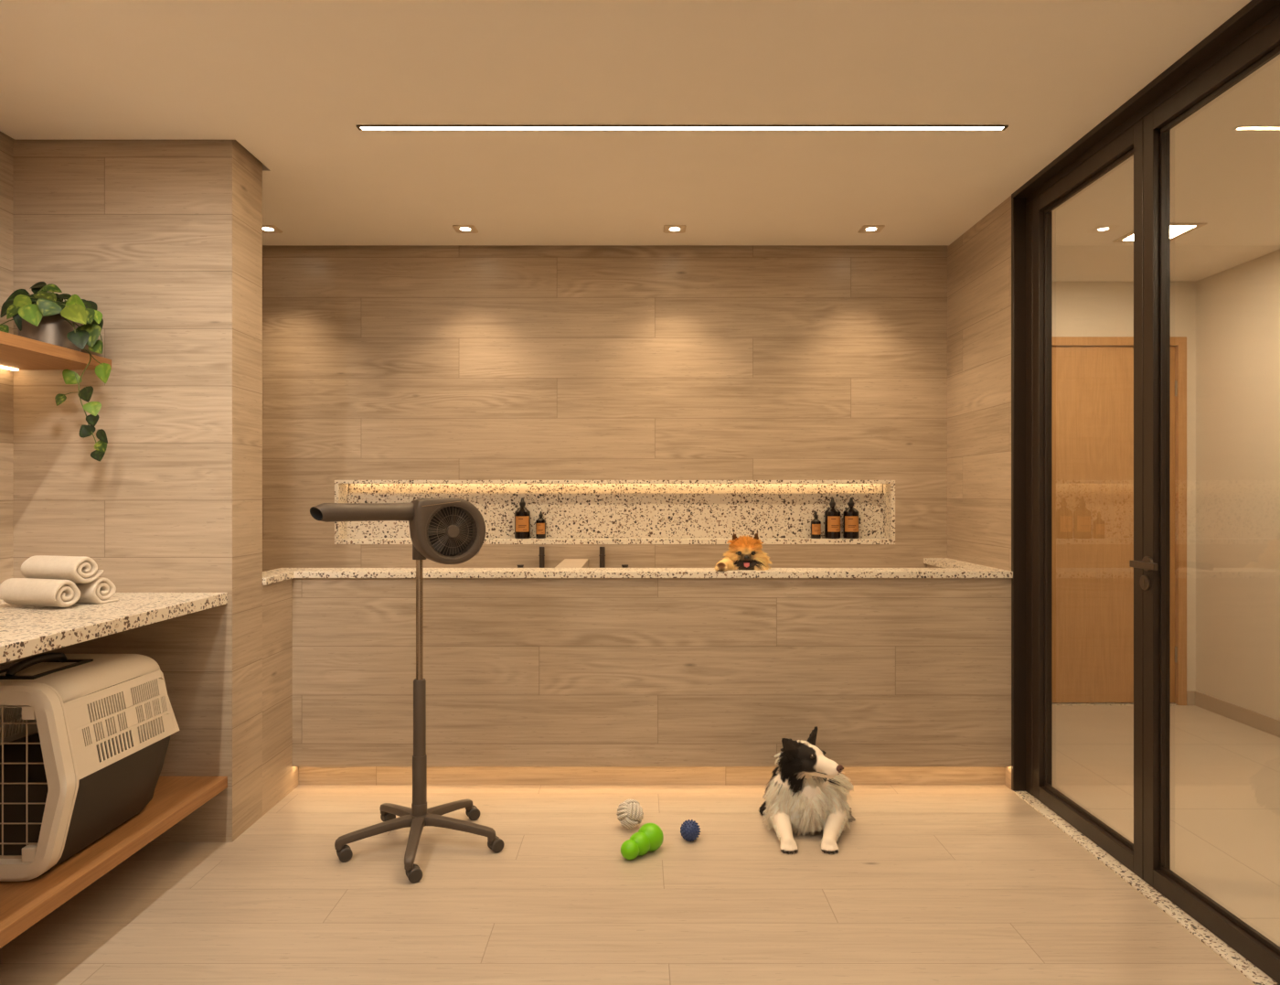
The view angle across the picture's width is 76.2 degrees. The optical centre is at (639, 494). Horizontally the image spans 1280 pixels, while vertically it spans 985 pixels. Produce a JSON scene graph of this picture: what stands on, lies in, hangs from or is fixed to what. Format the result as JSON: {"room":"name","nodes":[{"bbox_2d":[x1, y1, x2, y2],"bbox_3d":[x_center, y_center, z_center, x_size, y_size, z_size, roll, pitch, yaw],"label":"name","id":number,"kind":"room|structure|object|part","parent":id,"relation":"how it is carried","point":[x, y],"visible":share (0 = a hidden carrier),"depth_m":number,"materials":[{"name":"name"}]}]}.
{"room":"pet grooming salon","nodes":[
{"label":"pet grooming salon","id":0,"kind":"room"},
{"bbox_2d":[0,131,13,745],"bbox_3d":[-2.491,-0.040,1.465,0.150,2.760,6.431,0,0,0],"label":"wall","id":1,"kind":"structure","parent":0,"point":[6,143],"depth_m":3.12,"materials":[{"name":"brown wood"}]},
{"bbox_2d":[0,330,111,370],"bbox_3d":[-2.225,-0.499,2.026,0.381,0.046,2.252,0,0,0],"label":"wall shelf","id":2,"kind":"object","parent":1,"relation":"attached to","point":[16,352],"visible":1,"depth_m":2.90,"materials":[{"name":"brown wood"}]},
{"bbox_2d":[0,281,111,461],"bbox_3d":[-2.124,-0.461,2.978,0.376,0.678,0.238,0,0,21],"label":"potted plant","id":3,"kind":"object","parent":2,"relation":"on","point":[43,315],"visible":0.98,"depth_m":2.96,"materials":[{"name":"green plant"}]},
{"bbox_3d":[-2.183,-0.597,3.025,0.191,0.150,0.191,0,0,0],"label":"pot","id":4,"kind":"part","parent":3,"relation":"part of","materials":[{"name":"grey metal"}]},
{"bbox_2d":[0,776,227,948],"bbox_3d":[-2.002,1.107,2.026,0.828,0.043,2.252,0,0,0],"label":"shelf","id":5,"kind":"object","parent":1,"relation":"attached to","point":[23,903],"visible":0.45,"depth_m":2.47,"materials":[{"name":"brown wood"}]},
{"bbox_2d":[0,651,179,881],"bbox_3d":[-1.865,0.789,2.577,0.527,0.590,0.604,0,0,0],"label":"pet carrier","id":6,"kind":"object","parent":5,"relation":"on","point":[67,784],"visible":1,"depth_m":2.44,"materials":[{"name":"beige plastic"}]},
{"bbox_3d":[-2.084,0.715,2.598,0.065,0.231,0.557,0,0,1],"label":"vent panel","id":7,"kind":"part","parent":6,"relation":"part of","materials":[{"name":"beige plastic"}]},
{"bbox_3d":[-1.865,0.809,2.304,0.426,0.434,0.009,0,0,0],"label":"wire door","id":8,"kind":"part","parent":6,"relation":"part of","materials":[{"name":"beige"}]},
{"bbox_3d":[-1.856,0.517,2.520,0.026,0.046,0.244,0,0,0],"label":"carry handle","id":9,"kind":"part","parent":6,"relation":"part of","materials":[{"name":"black plastic"}]},
{"bbox_3d":[-1.865,0.808,2.297,0.527,0.548,0.045,0,0,0],"label":"door frame","id":10,"kind":"part","parent":6,"relation":"part of","materials":[{"name":"beige plastic"}]},
{"bbox_2d":[0,659,93,679],"bbox_3d":[-1.856,0.537,2.520,0.168,0.009,0.260,0,0,0],"label":"handle","id":11,"kind":"object","parent":6,"relation":"on","point":[38,670],"depth_m":2.50,"materials":[{"name":"black plastic"}]},
{"bbox_2d":[0,731,170,877],"bbox_3d":[-1.865,0.951,2.587,0.494,0.265,0.565,0,0,0],"label":"tub","id":12,"kind":"object","parent":6,"relation":"in","point":[104,795],"depth_m":2.46,"materials":[{"name":"black plastic"}]},
{"bbox_3d":[-1.645,0.715,2.598,0.065,0.231,0.557,0,0,-1],"label":"vent panel","id":13,"kind":"part","parent":6,"relation":"part of","materials":[{"name":"beige plastic"}]},
{"bbox_2d":[0,592,227,663],"bbox_3d":[-2.002,0.399,2.026,0.828,0.044,2.252,0,0,0],"label":"countertop","id":14,"kind":"structure","parent":1,"relation":"attached to","point":[25,630],"depth_m":2.56,"materials":[{"name":"stone"}]},
{"bbox_2d":[0,577,80,607],"bbox_3d":[-2.004,0.326,2.727,0.247,0.092,0.104,0,0,15],"label":"rolled towel","id":15,"kind":"object","parent":14,"relation":"on","point":[13,591],"visible":1,"depth_m":2.69,"materials":[{"name":"white fabric"}]},
{"bbox_2d":[74,576,118,604],"bbox_3d":[-1.966,0.333,2.857,0.242,0.094,0.106,0,0,12],"label":"rolled towel","id":16,"kind":"object","parent":14,"relation":"on","point":[100,591],"visible":0.48,"depth_m":2.81,"materials":[{"name":"white fabric"}]},
{"bbox_2d":[21,554,103,583],"bbox_3d":[-1.972,0.255,2.791,0.227,0.092,0.118,0,0,13],"label":"rolled towel","id":17,"kind":"object","parent":16,"relation":"on","point":[75,569],"visible":0.98,"depth_m":2.75,"materials":[{"name":"white fabric"}]},
{"bbox_2d":[262,245,947,571],"bbox_3d":[-0.363,-0.040,4.581,4.106,2.760,0.200,0,0,0],"label":"wall","id":18,"kind":"structure","parent":0,"point":[380,362],"depth_m":4.48,"materials":[{"name":"brown wood"}]},
{"bbox_2d":[517,545,544,567],"bbox_3d":[-0.591,0.380,4.439,0.158,0.199,0.073,0,0,-6],"label":"mixer","id":19,"kind":"object","parent":18,"relation":"attached to","point":[541,554],"visible":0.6,"depth_m":4.41,"materials":[{"name":"brown metal"}]},
{"bbox_2d":[598,545,628,567],"bbox_3d":[-0.132,0.380,4.438,0.166,0.199,0.073,0,0,6],"label":"mixer","id":20,"kind":"object","parent":18,"relation":"attached to","point":[602,554],"visible":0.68,"depth_m":4.41,"materials":[{"name":"brown metal"}]},
{"bbox_2d":[334,480,895,543],"bbox_3d":[-0.133,0.095,4.569,3.076,0.352,0.180,0,0,0],"label":"wall niche","id":21,"kind":"object","parent":18,"relation":"attached to","point":[573,511],"visible":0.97,"depth_m":4.61,"materials":[{"name":"stone"}]},
{"bbox_2d":[514,497,530,538],"bbox_3d":[-0.652,0.130,4.565,0.085,0.228,0.086,0,0,0],"label":"pump bottle","id":22,"kind":"object","parent":21,"relation":"on","point":[522,515],"visible":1,"depth_m":4.53,"materials":[{"name":"orange glass"}]},
{"bbox_2d":[535,511,545,538],"bbox_3d":[-0.549,0.168,4.565,0.055,0.152,0.056,0,0,0],"label":"dropper bottle","id":23,"kind":"object","parent":21,"relation":"on","point":[540,522],"visible":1,"depth_m":4.54,"materials":[{"name":"orange glass"}]},
{"bbox_2d":[810,511,821,538],"bbox_3d":[0.988,0.169,4.565,0.055,0.150,0.056,0,0,0],"label":"dropper bottle","id":24,"kind":"object","parent":21,"relation":"on","point":[816,523],"visible":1,"depth_m":4.54,"materials":[{"name":"orange glass"}]},
{"bbox_2d":[824,497,840,538],"bbox_3d":[1.082,0.130,4.565,0.085,0.228,0.086,0,0,0],"label":"pump bottle","id":25,"kind":"object","parent":21,"relation":"on","point":[832,515],"visible":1,"depth_m":4.53,"materials":[{"name":"orange glass"}]},
{"bbox_2d":[842,497,858,538],"bbox_3d":[1.186,0.130,4.565,0.085,0.228,0.086,0,0,0],"label":"pump bottle","id":26,"kind":"object","parent":21,"relation":"on","point":[850,515],"visible":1,"depth_m":4.53,"materials":[{"name":"orange glass"}]},
{"bbox_2d":[0,0,1279,281],"bbox_3d":[0.542,-1.430,1.778,6.216,0.140,7.057,0,0,0],"label":"ceiling","id":27,"kind":"structure","parent":0,"point":[291,81],"depth_m":2.89,"materials":[{"name":"paint"}]},
{"bbox_2d":[262,224,282,233],"bbox_3d":[-1.897,-1.357,4.173,0.112,0.006,0.112,0,0,0],"label":"recessed light","id":28,"kind":"object","parent":27,"relation":"in","point":[266,229],"visible":0.81,"depth_m":4.18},
{"bbox_2d":[452,224,478,233],"bbox_3d":[-0.888,-1.357,4.173,0.112,0.006,0.112,0,0,0],"label":"recessed light","id":29,"kind":"object","parent":27,"relation":"in","point":[460,229],"visible":1,"depth_m":4.17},
{"bbox_2d":[663,224,686,233],"bbox_3d":[0.182,-1.357,4.173,0.112,0.006,0.112,0,0,0],"label":"recessed light","id":30,"kind":"object","parent":27,"relation":"in","point":[667,229],"visible":1,"depth_m":4.17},
{"bbox_2d":[356,125,1008,130],"bbox_3d":[0.159,-1.357,3.019,2.398,0.006,0.032,0,0,0],"label":"recessed light","id":31,"kind":"object","parent":27,"relation":"in","point":[359,127],"visible":1,"depth_m":3.02,"materials":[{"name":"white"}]},
{"bbox_2d":[361,127,1003,129],"bbox_3d":[0.159,-1.358,3.021,2.374,0.004,0.024,0,0,0],"label":"diffuser","id":32,"kind":"object","parent":31,"relation":"attached to","point":[362,128],"depth_m":3.02,"materials":[{"name":"white plastic"}]},
{"bbox_2d":[857,224,885,233],"bbox_3d":[1.187,-1.357,4.173,0.112,0.006,0.112,0,0,0],"label":"recessed light","id":33,"kind":"object","parent":27,"relation":"in","point":[866,229],"visible":1,"depth_m":4.17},
{"bbox_2d":[1112,223,1207,242],"bbox_3d":[2.692,-1.357,4.232,0.300,0.006,0.300,0,0,0],"label":"recessed light","id":34,"kind":"object","parent":27,"relation":"in","point":[1177,229],"visible":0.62,"depth_m":4.20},
{"bbox_2d":[1122,225,1194,240],"bbox_3d":[2.692,-1.358,4.232,0.236,0.004,0.236,0,0,0],"label":"diffuser","id":35,"kind":"object","parent":34,"relation":"attached to","point":[1176,231],"depth_m":4.21,"materials":[{"name":"white plastic"}]},
{"bbox_2d":[0,704,1279,984],"bbox_3d":[0.542,1.400,1.778,6.216,0.120,7.057,0,0,0],"label":"floor","id":36,"kind":"structure","parent":0,"point":[927,884],"depth_m":2.75,"materials":[{"name":"brown wood"}]},
{"bbox_2d":[13,138,262,842],"bbox_3d":[-1.994,-0.040,3.278,0.845,2.760,0.251,0,0,0],"label":"wall pier","id":37,"kind":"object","parent":36,"relation":"on","point":[165,237],"visible":0.57,"depth_m":3.15,"materials":[{"name":"brown wood"}]},
{"bbox_2d":[309,497,504,883],"bbox_3d":[-0.816,0.675,3.090,0.617,1.328,0.640,0,0,0],"label":"dryer","id":38,"kind":"object","parent":36,"relation":"on","point":[444,530],"visible":1,"depth_m":3.05,"materials":[{"name":"grey plastic"}]},
{"bbox_3d":[-0.985,1.256,3.043,0.282,0.076,0.048,0,0,-26],"label":"leg","id":39,"kind":"part","parent":38,"relation":"part of","materials":[{"name":"grey plastic"}]},
{"bbox_3d":[-0.951,1.256,3.232,0.048,0.076,0.282,0,0,-44],"label":"leg","id":40,"kind":"part","parent":38,"relation":"part of","materials":[{"name":"grey plastic"}]},
{"bbox_3d":[-0.815,1.256,2.954,0.048,0.076,0.282,0,0,-8],"label":"leg","id":41,"kind":"part","parent":38,"relation":"part of","materials":[{"name":"grey plastic"}]},
{"bbox_3d":[-0.761,1.256,3.259,0.048,0.076,0.282,0,0,28],"label":"leg","id":42,"kind":"part","parent":38,"relation":"part of","materials":[{"name":"grey plastic"}]},
{"bbox_2d":[426,505,477,556],"bbox_3d":[-0.689,0.135,3.021,0.191,0.191,0.005,0,0,-33],"label":"fan grille","id":43,"kind":"object","parent":38,"relation":"attached to","point":[447,526],"depth_m":3.04,"materials":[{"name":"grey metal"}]},
{"bbox_3d":[-0.677,1.256,3.087,0.282,0.076,0.048,0,0,10],"label":"leg","id":44,"kind":"part","parent":38,"relation":"part of","materials":[{"name":"grey plastic"}]},
{"bbox_2d":[616,799,643,828],"bbox_3d":[-0.036,1.282,3.283,0.110,0.110,0.107,0,0,0],"label":"ball","id":45,"kind":"object","parent":36,"relation":"on","point":[630,813],"visible":1,"depth_m":3.25,"materials":[{"name":"fabric"}]},
{"bbox_2d":[262,558,1011,815],"bbox_3d":[-0.363,0.846,3.942,4.106,0.989,1.078,0,0,0],"label":"counter","id":46,"kind":"object","parent":36,"relation":"on","point":[530,681],"visible":0.77,"depth_m":3.70,"materials":[{"name":"beige wood"}]},
{"bbox_3d":[-1.636,0.858,3.631,0.130,0.964,0.454,0,0,0],"label":"panel","id":47,"kind":"part","parent":46,"relation":"part of","materials":[{"name":"brown wood"}]},
{"bbox_2d":[262,557,1013,585],"bbox_3d":[-0.005,0.361,3.941,3.470,0.029,0.807,0,0,-5],"label":"countertop","id":48,"kind":"structure","parent":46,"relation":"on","point":[950,568],"depth_m":3.68,"materials":[{"name":"stone"}]},
{"bbox_3d":[0.050,1.285,3.793,3.281,0.110,0.050,0,0,0],"label":"toe panel","id":49,"kind":"part","parent":46,"relation":"part of","materials":[{"name":"brown wood"}]},
{"bbox_2d":[714,532,771,571],"bbox_3d":[0.491,0.411,3.868,0.198,0.455,0.432,0,0,15],"label":"dog","id":50,"kind":"object","parent":46,"relation":"in","point":[744,552],"visible":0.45,"depth_m":3.79},
{"bbox_2d":[620,822,663,859],"bbox_3d":[0.015,1.290,3.043,0.100,0.100,0.189,0,0,38],"label":"toy","id":51,"kind":"object","parent":36,"relation":"on","point":[649,837],"visible":1,"depth_m":3.02,"materials":[{"name":"green rubber"}]},
{"bbox_2d":[680,819,700,841],"bbox_3d":[0.199,1.302,3.167,0.080,0.080,0.080,0,0,0],"label":"ball","id":52,"kind":"object","parent":36,"relation":"on","point":[689,829],"visible":1,"depth_m":3.15,"materials":[{"name":"blue rubber"}]},
{"bbox_2d":[758,725,855,853],"bbox_3d":[0.690,1.139,3.332,0.344,0.398,0.597,0,0,0],"label":"dog","id":53,"kind":"object","parent":36,"relation":"on","point":[805,793],"visible":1,"depth_m":3.19},
{"bbox_2d":[1052,702,1178,704],"bbox_3d":[2.969,1.337,5.252,0.927,0.006,0.110,0,0,0],"label":"threshold","id":54,"kind":"object","parent":36,"relation":"on","point":[1053,703],"visible":0.43,"depth_m":5.21,"materials":[{"name":"stone"}]},
{"bbox_2d":[1012,789,1279,984],"bbox_3d":[1.716,1.337,2.620,0.057,0.006,2.140,0,0,0],"label":"threshold","id":55,"kind":"object","parent":36,"relation":"on","point":[1210,939],"visible":1,"depth_m":2.69,"materials":[{"name":"stone"}]},
{"bbox_2d":[947,195,1012,789],"bbox_3d":[1.760,-0.040,4.191,0.140,2.760,0.978,0,0,0],"label":"wall","id":56,"kind":"structure","parent":0,"point":[979,261],"depth_m":4.04,"materials":[{"name":"brown wood"}]},
{"bbox_2d":[1052,281,1195,690],"bbox_3d":[2.690,-0.010,5.257,1.720,2.700,0.100,0,0,0],"label":"wall","id":57,"kind":"structure","parent":0,"point":[1079,308],"depth_m":5.21,"materials":[{"name":"paint"}]},
{"bbox_2d":[1052,336,1186,704],"bbox_3d":[2.969,0.168,5.251,1.037,2.345,0.112,0,0,0],"label":"door","id":58,"kind":"structure","parent":57,"relation":"in","point":[1093,377],"depth_m":5.22,"materials":[{"name":"brown wood"}]},
{"bbox_2d":[1195,249,1279,719],"bbox_3d":[3.600,-0.010,1.778,0.100,2.700,7.057,0,0,0],"label":"wall","id":59,"kind":"structure","parent":0,"point":[1238,307],"depth_m":4.85,"materials":[{"name":"paint"}]},
{"bbox_2d":[1186,690,1279,736],"bbox_3d":[3.518,1.294,1.804,0.063,0.092,6.807,0,0,0],"label":"baseboard","id":60,"kind":"structure","parent":59,"relation":"attached to","point":[1261,721],"depth_m":4.84,"materials":[{"name":"beige wood"}]},
{"bbox_3d":[1.760,-0.040,-0.100,0.140,2.760,3.300,0,0,0],"label":"wall","id":61,"kind":"structure","parent":0,"visible":0},
{"bbox_2d":[1011,0,1279,983],"bbox_3d":[1.741,-0.018,2.626,0.118,2.716,2.152,0,0,0],"label":"door","id":62,"kind":"structure","parent":61,"relation":"in","point":[1140,127],"depth_m":2.84,"materials":[{"name":"brown metal"}]},
{"bbox_3d":[1.771,0.015,3.222,0.058,2.635,0.792,0,0,0],"label":"sash","id":63,"kind":"part","parent":62,"relation":"part of","materials":[{"name":"clear glass"}]},
{"bbox_3d":[1.712,0.236,2.743,0.060,0.052,0.148,0,0,0],"label":"lever handle","id":64,"kind":"part","parent":62,"relation":"part of","materials":[{"name":"grey metal"}]},
{"bbox_3d":[1.738,0.302,2.806,0.010,0.052,0.052,0,0,0],"label":"keyhole plate","id":65,"kind":"part","parent":62,"relation":"part of","materials":[{"name":"grey metal"}]},
{"bbox_3d":[1.771,0.015,2.227,0.058,2.635,1.191,0,0,0],"label":"sash","id":66,"kind":"part","parent":62,"relation":"part of","materials":[{"name":"clear glass"}]}
]}

